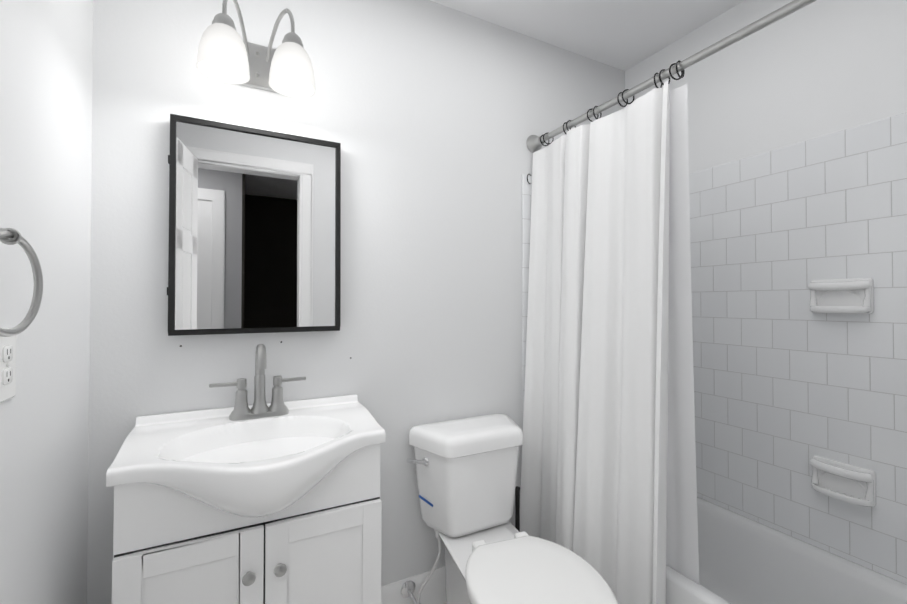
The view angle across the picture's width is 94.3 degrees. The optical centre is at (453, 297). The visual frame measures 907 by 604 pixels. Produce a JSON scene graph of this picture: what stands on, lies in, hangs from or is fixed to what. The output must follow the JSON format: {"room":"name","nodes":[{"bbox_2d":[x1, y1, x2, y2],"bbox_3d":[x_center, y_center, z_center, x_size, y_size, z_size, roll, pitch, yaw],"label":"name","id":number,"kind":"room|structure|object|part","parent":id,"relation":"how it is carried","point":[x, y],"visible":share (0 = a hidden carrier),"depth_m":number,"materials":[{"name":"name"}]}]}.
{"room":"bathroom","nodes":[
{"label":"bathroom","id":0,"kind":"room"},
{"bbox_2d":[0,0,92,603],"bbox_3d":[-0.692,-0.014,0.423,0.120,2.605,1.640,0,-1,-27],"label":"wall","id":1,"kind":"structure","parent":0,"point":[46,60],"depth_m":0.91,"materials":[{"name":"white paint"}]},
{"bbox_2d":[0,328,16,402],"bbox_3d":[-0.782,0.118,0.735,0.009,0.126,0.078,0,-1,-27],"label":"outlet","id":2,"kind":"object","parent":1,"relation":"attached to","point":[7,368],"visible":0.94,"depth_m":0.74,"materials":[{"name":"white plastic"}]},
{"bbox_2d":[0,228,42,336],"bbox_3d":[-0.674,-0.031,0.607,0.080,0.178,0.154,0,-1,-27],"label":"towel ring","id":3,"kind":"object","parent":1,"relation":"attached to","point":[10,236],"visible":1,"depth_m":0.66,"materials":[{"name":"silver metal"}]},
{"bbox_2d":[87,0,624,603],"bbox_3d":[-0.091,0.002,1.727,2.390,2.605,0.120,0,-1,-27],"label":"wall","id":4,"kind":"structure","parent":0,"point":[429,116],"depth_m":1.55,"materials":[{"name":"white paint"}]},
{"bbox_2d":[167,114,340,335],"bbox_3d":[-0.622,-0.212,1.358,0.501,0.650,0.045,0,-1,-27],"label":"mirror","id":5,"kind":"object","parent":4,"relation":"attached to","point":[254,230],"visible":0.98,"depth_m":1.33,"materials":[{"name":"black metal"}]},
{"bbox_2d":[196,0,315,97],"bbox_3d":[-0.592,-0.769,1.281,0.318,0.259,0.222,0,-1,-27],"label":"sconce","id":6,"kind":"object","parent":4,"relation":"attached to","point":[226,54],"visible":1,"depth_m":1.25,"materials":[{"name":"white glass"}]},
{"bbox_2d":[381,566,445,603],"bbox_3d":[-0.025,1.137,1.672,0.744,0.135,0.014,0,-1,-27],"label":"baseboard","id":7,"kind":"structure","parent":4,"relation":"attached to","point":[433,591],"depth_m":1.61,"materials":[{"name":"white"}]},
{"bbox_2d":[522,174,531,430],"bbox_3d":[0.594,0.331,2.007,0.657,1.755,0.008,0,-1,-27],"label":"wall tile","id":8,"kind":"structure","parent":4,"relation":"attached to","point":[526,203],"depth_m":1.86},
{"bbox_2d":[520,0,816,603],"bbox_3d":[0.682,0.178,1.202,0.186,1.841,1.518,0,-1,-27],"label":"shower curtain","id":9,"kind":"object","parent":4,"relation":"attached to","point":[608,491],"visible":0.96,"depth_m":1.45,"materials":[{"name":"white fabric"}]},
{"bbox_3d":[0.713,-0.701,1.230,0.082,0.082,1.518,0,-1,-27],"label":"rod","id":10,"kind":"part","parent":9,"relation":"part of","materials":[{"name":"silver metal"}]},
{"bbox_2d":[430,0,743,70],"bbox_3d":[0.287,-1.249,1.015,2.390,0.120,1.760,0,-1,-27],"label":"ceiling","id":11,"kind":"structure","parent":0,"point":[624,35],"depth_m":1.79,"materials":[{"name":"white paint"}]},
{"bbox_2d":[625,0,906,173],"bbox_3d":[1.322,-0.001,1.470,0.120,2.605,1.640,0,-1,-27],"label":"wall","id":12,"kind":"structure","parent":0,"point":[817,68],"depth_m":1.54,"materials":[{"name":"white paint"}]},
{"bbox_2d":[689,112,906,583],"bbox_3d":[1.238,0.157,1.492,0.008,1.420,1.520,0,-1,-27],"label":"wall tile","id":13,"kind":"structure","parent":12,"relation":"attached to","point":[788,384],"depth_m":1.48,"materials":[{"name":"white tile"}]},
{"bbox_2d":[808,278,873,313],"bbox_3d":[1.263,-0.004,1.383,0.048,0.114,0.160,0,-1,-27],"label":"soap dish","id":14,"kind":"object","parent":13,"relation":"attached to","point":[851,296],"visible":1,"depth_m":1.37,"materials":[{"name":"white ceramic"}]},
{"bbox_2d":[810,455,875,506],"bbox_3d":[1.263,0.601,1.375,0.048,0.114,0.160,0,-1,-27],"label":"soap dish","id":15,"kind":"object","parent":13,"relation":"attached to","point":[848,483],"visible":1,"depth_m":1.37,"materials":[{"name":"white ceramic"}]},
{"bbox_3d":[0.779,1.234,0.039,2.390,0.100,3.890,0,-1,-27],"label":"floor","id":16,"kind":"structure","parent":0,"visible":0},
{"bbox_2d":[106,344,384,603],"bbox_3d":[-0.526,0.668,1.157,0.640,1.059,0.472,0,-1,-27],"label":"bathroom vanity","id":17,"kind":"object","parent":16,"relation":"on","point":[276,500],"visible":1,"depth_m":1.08,"materials":[{"name":"white"}]},
{"bbox_3d":[-0.484,0.841,1.075,0.616,0.515,0.018,0,-1,-27],"label":"door","id":18,"kind":"part","parent":17,"relation":"part of","materials":[{"name":"white wood"}]},
{"bbox_2d":[209,344,305,420],"bbox_3d":[-0.585,0.254,1.276,0.275,0.227,0.130,0,-1,-27],"label":"faucet","id":19,"kind":"object","parent":17,"relation":"on","point":[277,411],"depth_m":1.29,"materials":[{"name":"silver metal"}]},
{"bbox_3d":[-0.473,0.692,1.055,0.103,0.031,0.030,0,-1,-27],"label":"knob","id":20,"kind":"part","parent":17,"relation":"part of","materials":[{"name":"silver metal"}]},
{"bbox_2d":[401,414,617,603],"bbox_3d":[0.200,0.839,1.306,0.476,0.722,0.853,0,-1,-27],"label":"toilet","id":21,"kind":"object","parent":16,"relation":"on","point":[466,470],"visible":1,"depth_m":1.46,"materials":[{"name":"white ceramic"}]},
{"bbox_3d":[-0.128,0.593,1.530,0.064,0.037,0.087,0,-1,-27],"label":"lever","id":22,"kind":"part","parent":21,"relation":"part of","materials":[{"name":"silver metal"}]},
{"bbox_3d":[0.071,0.664,1.591,0.444,0.366,0.232,0,-1,-27],"label":"tank","id":23,"kind":"part","parent":21,"relation":"part of","materials":[{"name":"white ceramic"}]},
{"bbox_3d":[0.232,0.787,1.138,0.374,0.044,0.514,0,-1,-27],"label":"seat","id":24,"kind":"part","parent":21,"relation":"part of","materials":[{"name":"white plastic"}]},
{"bbox_2d":[515,486,519,531],"bbox_3d":[0.264,0.992,1.736,0.090,0.425,0.090,0,-1,-27],"label":"plunger","id":25,"kind":"object","parent":16,"relation":"on","point":[517,507],"visible":0.12,"depth_m":1.73,"materials":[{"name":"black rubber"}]},
{"bbox_2d":[666,497,906,603],"bbox_3d":[0.971,1.028,1.342,0.602,0.345,1.514,0,-1,-27],"label":"bathtub","id":26,"kind":"object","parent":16,"relation":"on","point":[743,559],"visible":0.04,"depth_m":1.49,"materials":[{"name":"white ceramic"}]}
]}

